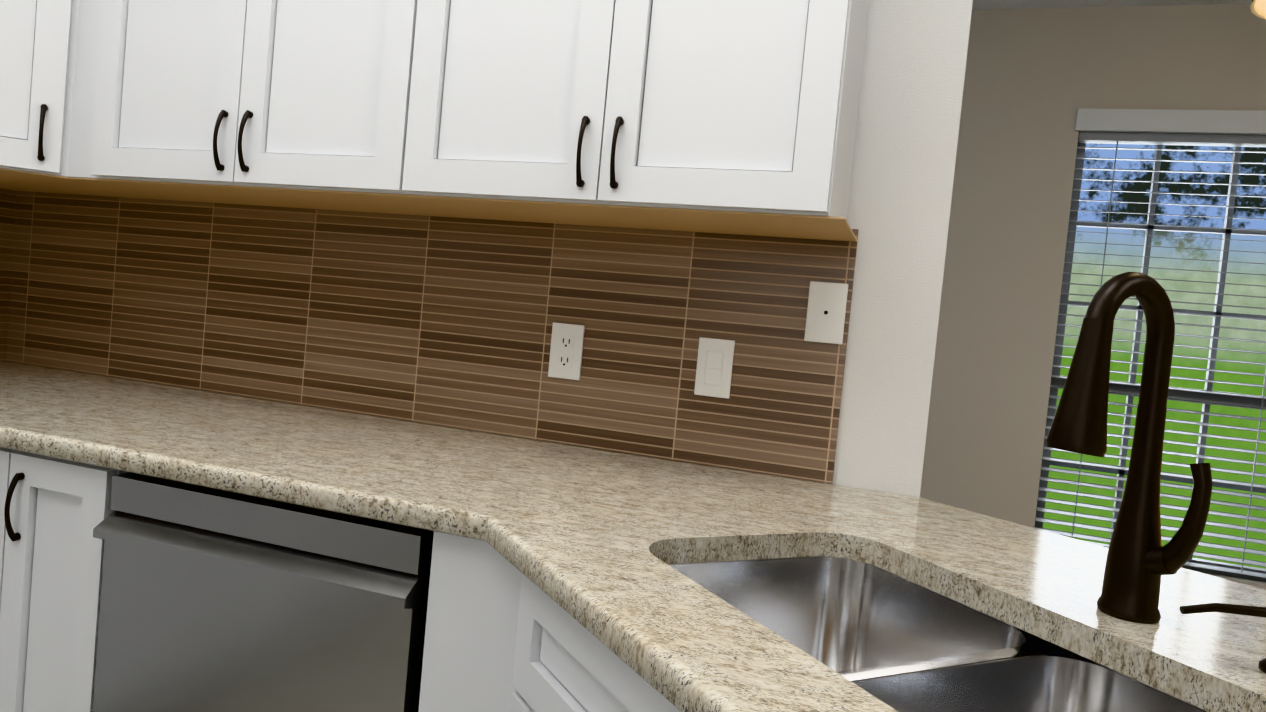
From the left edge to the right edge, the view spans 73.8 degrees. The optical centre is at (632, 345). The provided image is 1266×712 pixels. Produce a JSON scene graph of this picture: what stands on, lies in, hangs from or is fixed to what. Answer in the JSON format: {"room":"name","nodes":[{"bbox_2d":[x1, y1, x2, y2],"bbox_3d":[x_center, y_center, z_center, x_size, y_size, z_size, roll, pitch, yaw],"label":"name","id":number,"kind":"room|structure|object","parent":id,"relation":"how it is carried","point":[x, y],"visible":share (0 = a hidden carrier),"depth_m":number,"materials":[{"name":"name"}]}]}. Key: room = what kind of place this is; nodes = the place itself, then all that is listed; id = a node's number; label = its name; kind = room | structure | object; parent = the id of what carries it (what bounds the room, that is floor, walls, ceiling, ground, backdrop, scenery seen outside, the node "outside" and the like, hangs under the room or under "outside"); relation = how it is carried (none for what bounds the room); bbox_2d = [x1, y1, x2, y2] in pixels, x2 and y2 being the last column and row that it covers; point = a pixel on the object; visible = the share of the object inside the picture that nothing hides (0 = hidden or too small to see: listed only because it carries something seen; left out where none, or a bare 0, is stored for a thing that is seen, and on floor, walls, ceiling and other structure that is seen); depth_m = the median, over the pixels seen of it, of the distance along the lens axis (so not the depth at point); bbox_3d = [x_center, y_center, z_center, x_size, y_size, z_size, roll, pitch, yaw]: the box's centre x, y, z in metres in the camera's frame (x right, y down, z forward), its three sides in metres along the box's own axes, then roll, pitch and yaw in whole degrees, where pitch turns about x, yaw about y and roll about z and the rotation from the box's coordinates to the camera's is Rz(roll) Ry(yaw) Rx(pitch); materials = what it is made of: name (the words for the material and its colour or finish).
{"room":"kitchen","nodes":[
{"label":"kitchen","id":0,"kind":"room"},
{"bbox_2d":[8,0,972,496],"bbox_3d":[-0.542,-0.176,2.010,2.400,2.520,0.140,6,2,18],"label":"wall","id":1,"kind":"structure","parent":0,"point":[908,128],"depth_m":1.59,"materials":[{"name":"white paint"}]},
{"bbox_2d":[0,0,183,200],"bbox_3d":[-1.437,-0.924,1.896,0.602,1.070,0.602,6,2,18],"label":"upper cabinet","id":2,"kind":"object","parent":1,"relation":"attached to","point":[42,41],"depth_m":1.77,"materials":[{"name":"white paint"}]},
{"bbox_2d":[76,0,487,218],"bbox_3d":[-0.649,-0.845,1.775,0.821,1.070,0.336,6,2,18],"label":"upper cabinet","id":3,"kind":"object","parent":1,"relation":"attached to","point":[308,104],"depth_m":1.63,"materials":[{"name":"white paint"}]},
{"bbox_2d":[432,0,869,240],"bbox_3d":[0.013,-0.775,1.557,0.823,1.070,0.336,6,2,18],"label":"upper cabinet","id":4,"kind":"object","parent":1,"relation":"attached to","point":[738,117],"depth_m":1.39,"materials":[{"name":"white paint"}]},
{"bbox_2d":[920,4,1265,589],"bbox_3d":[0.673,-0.122,3.609,3.990,2.520,0.140,6,2,18],"label":"wall","id":5,"kind":"structure","parent":0,"point":[1035,79],"depth_m":3.26,"materials":[{"name":"beige paint"}]},
{"bbox_2d":[1034,108,1265,581],"bbox_3d":[2.030,-0.010,3.137,0.870,1.685,0.137,6,2,18],"label":"window","id":6,"kind":"structure","parent":5,"relation":"in","point":[1253,122],"depth_m":3.15,"materials":[{"name":"white"}]},
{"bbox_2d":[1034,131,1265,577],"bbox_3d":[2.025,0.003,3.128,0.832,1.606,0.057,6,2,18],"label":"window blinds","id":7,"kind":"object","parent":6,"relation":"attached to","point":[1200,139],"visible":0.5,"depth_m":3.12,"materials":[{"name":"grey plastic"}]},
{"bbox_2d":[972,0,1251,9],"bbox_3d":[1.162,-1.269,0.312,6.740,0.100,6.400,6,2,18],"label":"ceiling","id":8,"kind":"structure","parent":0,"point":[1001,4],"depth_m":3.15,"materials":[{"name":"paint"}]},
{"bbox_2d":[1250,0,1265,19],"bbox_3d":[1.052,-0.876,1.185,0.224,0.765,0.224,6,2,18],"label":"pendant lamp","id":9,"kind":"object","parent":8,"relation":"hanging from","point":[1258,8],"visible":1,"depth_m":1.28,"materials":[{"name":"beige glass"}]},
{"bbox_3d":[0.917,1.338,0.410,6.740,0.100,6.400,6,2,18],"label":"floor","id":10,"kind":"structure","parent":0,"visible":0},
{"bbox_2d":[0,447,31,711],"bbox_3d":[-1.138,0.599,1.778,0.354,0.884,0.681,6,2,18],"label":"base cabinet","id":11,"kind":"object","parent":10,"relation":"on","point":[13,463],"depth_m":1.45,"materials":[{"name":"white paint"}]},
{"bbox_2d":[0,361,1265,711],"bbox_3d":[-0.429,0.250,0.531,3.618,0.035,2.598,6,2,18],"label":"countertop","id":12,"kind":"structure","parent":11,"relation":"on","point":[596,543],"depth_m":1.21,"materials":[{"name":"stone"}]},
{"bbox_2d":[669,556,1206,711],"bbox_3d":[0.301,0.431,0.867,0.378,0.210,0.698,4,2,-27],"label":"sink","id":13,"kind":"object","parent":12,"relation":"in","point":[897,643],"visible":0.54,"depth_m":1.10,"materials":[{"name":"silver metal"}]},
{"bbox_2d":[1047,272,1212,623],"bbox_3d":[0.544,0.113,0.932,0.170,0.388,0.149,6,2,18],"label":"faucet","id":14,"kind":"object","parent":12,"relation":"on","point":[1140,560],"visible":1,"depth_m":0.94,"materials":[{"name":"black metal"}]},
{"bbox_2d":[1180,603,1265,672],"bbox_3d":[0.605,0.285,0.831,0.128,0.064,0.050,6,2,18],"label":"soap dispenser","id":15,"kind":"object","parent":12,"relation":"on","point":[1256,611],"visible":1,"depth_m":0.82,"materials":[{"name":"black metal"}]},
{"bbox_2d":[12,453,129,711],"bbox_3d":[-0.931,0.620,1.737,0.276,0.884,0.628,6,2,18],"label":"base cabinet","id":16,"kind":"object","parent":10,"relation":"on","point":[61,581],"depth_m":1.43,"materials":[{"name":"white paint"}]},
{"bbox_2d":[93,472,433,711],"bbox_3d":[-0.522,0.670,1.574,0.600,0.870,0.626,6,2,18],"label":"dishwasher","id":17,"kind":"object","parent":10,"relation":"on","point":[214,600],"visible":0.69,"depth_m":1.28,"materials":[{"name":"silver metal"}]},
{"bbox_2d":[492,556,814,711],"bbox_3d":[0.085,0.733,1.271,0.423,0.884,0.465,6,2,18],"label":"base cabinet","id":18,"kind":"object","parent":10,"relation":"on","point":[504,635],"depth_m":1.01,"materials":[{"name":"white paint"}]},
{"bbox_2d":[881,568,1150,686],"bbox_3d":[0.534,0.782,1.064,0.588,0.884,0.552,6,2,18],"label":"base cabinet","id":19,"kind":"object","parent":10,"relation":"on","point":[1034,645],"depth_m":1.10,"materials":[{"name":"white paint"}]},
{"bbox_2d":[1152,687,1207,711],"bbox_3d":[0.443,0.792,0.580,0.482,0.884,0.451,6,2,18],"label":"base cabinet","id":20,"kind":"object","parent":10,"relation":"on","point":[1152,687],"depth_m":0.95,"materials":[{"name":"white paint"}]},
{"bbox_3d":[-2.402,-0.290,0.413,0.140,2.520,4.340,6,2,18],"label":"wall","id":21,"kind":"structure","parent":0,"visible":0},
{"bbox_2d":[0,188,15,360],"bbox_3d":[-2.156,-0.192,0.942,0.011,0.489,2.899,6,2,18],"label":"tile backsplash","id":22,"kind":"structure","parent":21,"relation":"attached to","point":[6,196],"depth_m":2.29,"materials":[{"name":"brown tile"}]},
{"bbox_2d":[4,191,858,483],"bbox_3d":[-0.636,-0.088,1.961,2.209,0.489,0.011,6,2,18],"label":"tile backsplash","id":23,"kind":"structure","parent":21,"relation":"attached to","point":[438,320],"depth_m":1.88,"materials":[{"name":"brown tile"}]},
{"bbox_2d":[548,322,584,379],"bbox_3d":[-0.142,0.013,1.787,0.072,0.116,0.009,6,2,18],"label":"electrical outlet","id":24,"kind":"object","parent":23,"relation":"attached to","point":[566,351],"visible":1,"depth_m":1.78,"materials":[{"name":"white plastic"}]},
{"bbox_2d":[694,337,734,398],"bbox_3d":[0.162,0.045,1.686,0.072,0.116,0.010,6,2,18],"label":"light switch","id":25,"kind":"object","parent":23,"relation":"attached to","point":[714,367],"visible":1,"depth_m":1.68,"materials":[{"name":"white plastic"}]},
{"bbox_2d":[804,281,847,344],"bbox_3d":[0.370,-0.062,1.618,0.072,0.116,0.007,6,2,18],"label":"outlet","id":26,"kind":"object","parent":23,"relation":"attached to","point":[826,312],"visible":1,"depth_m":1.62,"materials":[{"name":"white plastic"}]},
{"label":"outside","id":27,"kind":"structure","parent":0,"visible":0},
{"bbox_2d":[1043,143,1265,568],"bbox_3d":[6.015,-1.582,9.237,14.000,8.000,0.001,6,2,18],"label":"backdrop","id":28,"kind":"structure","parent":27,"point":[1235,246],"depth_m":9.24,"materials":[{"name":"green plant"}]}
]}

